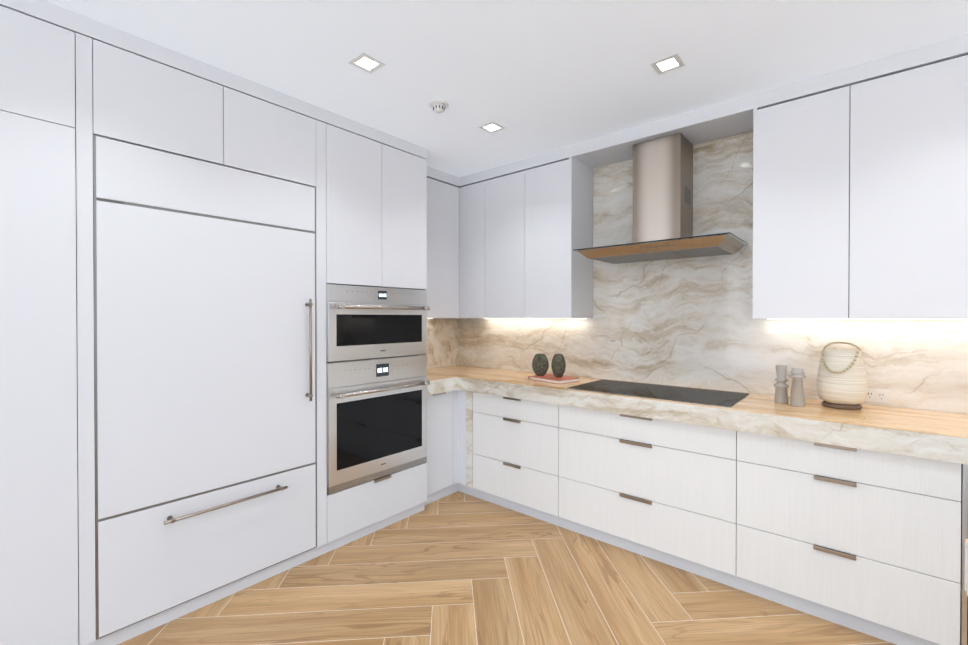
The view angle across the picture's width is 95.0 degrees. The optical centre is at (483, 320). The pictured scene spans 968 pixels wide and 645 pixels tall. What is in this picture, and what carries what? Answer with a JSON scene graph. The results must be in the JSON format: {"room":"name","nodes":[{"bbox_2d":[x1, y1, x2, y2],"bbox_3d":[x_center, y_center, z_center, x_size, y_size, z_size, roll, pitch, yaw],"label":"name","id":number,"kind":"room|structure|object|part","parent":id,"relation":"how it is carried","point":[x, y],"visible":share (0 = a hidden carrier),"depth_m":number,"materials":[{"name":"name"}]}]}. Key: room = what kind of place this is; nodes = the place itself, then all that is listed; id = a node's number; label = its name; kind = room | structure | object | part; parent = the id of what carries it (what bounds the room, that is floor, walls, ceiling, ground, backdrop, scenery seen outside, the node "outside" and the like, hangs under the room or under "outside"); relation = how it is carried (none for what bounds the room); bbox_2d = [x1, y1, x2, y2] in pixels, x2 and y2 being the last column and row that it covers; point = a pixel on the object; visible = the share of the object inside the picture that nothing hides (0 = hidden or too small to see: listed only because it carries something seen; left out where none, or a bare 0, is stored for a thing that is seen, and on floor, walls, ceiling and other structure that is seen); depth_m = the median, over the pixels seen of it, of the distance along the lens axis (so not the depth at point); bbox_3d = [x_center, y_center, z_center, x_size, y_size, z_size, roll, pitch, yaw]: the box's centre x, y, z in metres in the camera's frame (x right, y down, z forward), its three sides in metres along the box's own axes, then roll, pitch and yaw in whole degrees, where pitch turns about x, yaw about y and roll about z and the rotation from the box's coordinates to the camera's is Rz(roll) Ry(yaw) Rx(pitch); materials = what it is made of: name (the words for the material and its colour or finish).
{"room":"kitchen","nodes":[
{"label":"kitchen","id":0,"kind":"room"},
{"bbox_2d":[44,0,967,176],"bbox_3d":[0.141,-1.229,-0.607,7.200,0.040,7.200,0,1,40],"label":"ceiling","id":1,"kind":"structure","parent":0,"point":[535,77],"depth_m":2.02,"materials":[{"name":"white paint"}]},
{"bbox_2d":[348,52,385,73],"bbox_3d":[-0.558,-1.227,2.118,0.128,0.002,0.128,0,1,40],"label":"recessed light","id":2,"kind":"object","parent":1,"relation":"in","point":[365,62],"visible":1,"depth_m":2.12,"materials":[{"name":"white plastic"}]},
{"bbox_2d":[429,99,448,112],"bbox_3d":[-0.257,-1.208,2.518,0.114,0.044,0.114,0,1,40],"label":"smoke detector","id":3,"kind":"object","parent":1,"relation":"attached to","point":[438,105],"visible":1,"depth_m":2.49,"materials":[{"name":"white plastic"}]},
{"bbox_2d":[478,121,504,133],"bbox_3d":[0.051,-1.232,2.833,0.128,0.002,0.128,0,1,40],"label":"recessed light","id":4,"kind":"object","parent":1,"relation":"in","point":[491,127],"visible":1,"depth_m":2.83,"materials":[{"name":"white plastic"}]},
{"bbox_2d":[650,53,685,74],"bbox_3d":[0.881,-1.227,2.126,0.128,0.002,0.128,0,1,40],"label":"recessed light","id":5,"kind":"object","parent":1,"relation":"in","point":[668,64],"visible":1,"depth_m":2.12,"materials":[{"name":"white plastic"}]},
{"bbox_2d":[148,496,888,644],"bbox_3d":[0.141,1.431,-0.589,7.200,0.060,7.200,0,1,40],"label":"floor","id":6,"kind":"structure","parent":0,"point":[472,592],"depth_m":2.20,"materials":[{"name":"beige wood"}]},
{"bbox_2d":[117,491,895,644],"bbox_3d":[0.141,1.401,-0.589,7.000,0.001,7.000,0,1,40],"label":"floor","id":7,"kind":"structure","parent":6,"relation":"on","point":[541,622],"depth_m":2.19,"materials":[{"name":"brown wood"}]},
{"bbox_2d":[0,0,426,644],"bbox_3d":[-1.429,0.076,2.436,0.670,2.608,2.480,0,1,40],"label":"tall cabinets","id":8,"kind":"object","parent":7,"relation":"on","point":[184,240],"visible":1,"depth_m":2.00,"materials":[{"name":"grey wood"}]},
{"bbox_2d":[326,355,429,493],"bbox_3d":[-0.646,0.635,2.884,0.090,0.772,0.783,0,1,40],"label":"wall oven","id":9,"kind":"object","parent":8,"relation":"in","point":[376,418],"visible":1,"depth_m":2.84,"materials":[{"name":"silver metal"}]},
{"bbox_2d":[326,284,429,361],"bbox_3d":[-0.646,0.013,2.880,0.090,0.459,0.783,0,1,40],"label":"wall oven","id":10,"kind":"object","parent":8,"relation":"in","point":[364,322],"visible":1,"depth_m":2.83,"materials":[{"name":"silver metal"}]},
{"bbox_2d":[424,390,967,644],"bbox_3d":[1.025,0.964,2.602,4.198,0.830,0.946,0,1,40],"label":"base cabinet","id":11,"kind":"object","parent":7,"relation":"on","point":[870,542],"visible":0.79,"depth_m":2.24,"materials":[{"name":"grey wood"}]},
{"bbox_2d":[426,365,967,464],"bbox_3d":[1.033,0.496,2.593,4.178,0.104,0.946,0,1,40],"label":"countertop","id":12,"kind":"structure","parent":11,"relation":"on","point":[933,435],"depth_m":2.20,"materials":[{"name":"stone"}]},
{"bbox_2d":[528,374,578,383],"bbox_3d":[0.511,0.426,3.255,0.220,0.024,0.302,0,1,-38],"label":"book","id":13,"kind":"object","parent":12,"relation":"on","point":[550,378],"visible":0.96,"depth_m":3.18,"materials":[{"name":"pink paper"}]},
{"bbox_2d":[532,353,548,375],"bbox_3d":[0.423,0.331,3.335,0.119,0.165,0.089,0,1,40],"label":"stone vase","id":14,"kind":"object","parent":13,"relation":"on","point":[540,364],"visible":1,"depth_m":3.31,"materials":[{"name":"stone"}]},
{"bbox_2d":[551,354,565,376],"bbox_3d":[0.547,0.329,3.256,0.112,0.170,0.099,0,1,40],"label":"stone vase","id":15,"kind":"object","parent":13,"relation":"on","point":[558,364],"visible":1,"depth_m":3.22,"materials":[{"name":"stone"}]},
{"bbox_2d":[566,379,749,407],"bbox_3d":[1.065,0.439,2.770,0.950,0.006,0.520,0,1,40],"label":"cooktop","id":16,"kind":"object","parent":12,"relation":"in","point":[727,399],"visible":0.96,"depth_m":2.69,"materials":[{"name":"black glass"}]},
{"bbox_2d":[774,365,788,402],"bbox_3d":[1.616,0.344,2.411,0.070,0.200,0.070,0,1,40],"label":"pepper mill","id":17,"kind":"object","parent":12,"relation":"on","point":[781,386],"visible":1,"depth_m":2.39,"materials":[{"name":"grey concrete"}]},
{"bbox_2d":[789,368,805,406],"bbox_3d":[1.641,0.349,2.324,0.072,0.192,0.072,0,1,40],"label":"pepper mill","id":18,"kind":"object","parent":12,"relation":"on","point":[797,398],"visible":1,"depth_m":2.30,"materials":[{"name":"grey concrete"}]},
{"bbox_2d":[816,342,867,409],"bbox_3d":[1.838,0.277,2.281,0.208,0.336,0.216,0,1,40],"label":"vase","id":19,"kind":"object","parent":12,"relation":"on","point":[842,383],"visible":1,"depth_m":2.21,"materials":[{"name":"beige ceramic"}]},
{"bbox_2d":[965,539,967,595],"bbox_3d":[1.383,0.930,-0.191,2.030,0.935,1.220,0,1,40],"label":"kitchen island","id":20,"kind":"object","parent":7,"relation":"on","point":[966,564],"visible":1,"depth_m":0.91,"materials":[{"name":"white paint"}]},
{"bbox_2d":[463,365,964,413],"bbox_3d":[2.482,0.077,2.072,7.100,2.610,0.100,0,1,40],"label":"wall","id":21,"kind":"structure","parent":0,"point":[734,391],"depth_m":2.80,"materials":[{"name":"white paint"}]},
{"bbox_2d":[425,318,456,368],"bbox_3d":[-0.571,0.207,3.947,0.019,0.454,0.930,0,1,40],"label":"backsplash","id":22,"kind":"structure","parent":21,"relation":"attached to","point":[441,332],"depth_m":4.14,"materials":[{"name":"stone"}]},
{"bbox_2d":[425,166,460,318],"bbox_3d":[-0.539,-0.628,3.709,0.328,1.218,0.620,0,1,40],"label":"upper cabinet","id":23,"kind":"object","parent":21,"relation":"attached to","point":[443,289],"depth_m":3.69,"materials":[{"name":"grey wood"}]},
{"bbox_2d":[461,170,484,317],"bbox_3d":[-0.004,-0.630,3.875,0.310,1.217,0.327,0,1,40],"label":"upper cabinet","id":24,"kind":"object","parent":21,"relation":"attached to","point":[472,185],"depth_m":3.74,"materials":[{"name":"grey wood"}]},
{"bbox_2d":[485,159,524,318],"bbox_3d":[0.266,-0.628,3.645,0.400,1.217,0.327,0,1,40],"label":"upper cabinet","id":25,"kind":"object","parent":21,"relation":"attached to","point":[504,184],"depth_m":3.51,"materials":[{"name":"grey wood"}]},
{"bbox_2d":[525,144,596,318],"bbox_3d":[0.570,-0.626,3.386,0.400,1.217,0.327,0,1,40],"label":"upper cabinet","id":26,"kind":"object","parent":21,"relation":"attached to","point":[558,183],"depth_m":3.25,"materials":[{"name":"grey wood"}]},
{"bbox_2d":[573,133,747,263],"bbox_3d":[1.103,-0.781,2.829,0.934,0.740,0.482,0,1,40],"label":"range hood","id":27,"kind":"object","parent":21,"relation":"attached to","point":[662,198],"visible":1,"depth_m":2.79,"materials":[{"name":"metal"}]},
{"bbox_3d":[1.103,-0.467,2.831,0.934,0.008,0.482,0,1,40],"label":"glass","id":28,"kind":"part","parent":27,"relation":"part of","materials":[{"name":"brown"}]},
{"bbox_2d":[457,131,967,413],"bbox_3d":[1.340,-0.356,2.963,4.199,1.594,0.019,0,1,40],"label":"backsplash","id":29,"kind":"structure","parent":21,"relation":"attached to","point":[687,322],"depth_m":2.86,"materials":[{"name":"stone"}]},
{"bbox_2d":[865,388,889,402],"bbox_3d":[2.061,0.393,2.335,0.110,0.070,0.008,0,1,40],"label":"electrical outlet","id":30,"kind":"object","parent":29,"relation":"attached to","point":[879,395],"visible":0.71,"depth_m":2.33,"materials":[{"name":"white plastic"}]},
{"bbox_2d":[749,66,852,318],"bbox_3d":[1.722,-0.620,2.405,0.405,1.217,0.327,0,1,40],"label":"upper cabinet","id":31,"kind":"object","parent":21,"relation":"attached to","point":[802,130],"depth_m":2.26,"materials":[{"name":"grey wood"}]},
{"bbox_2d":[853,34,967,319],"bbox_3d":[2.030,-0.618,2.142,0.405,1.217,0.327,0,1,40],"label":"upper cabinet","id":32,"kind":"object","parent":21,"relation":"attached to","point":[860,191],"depth_m":2.01,"materials":[{"name":"grey wood"}]}
]}

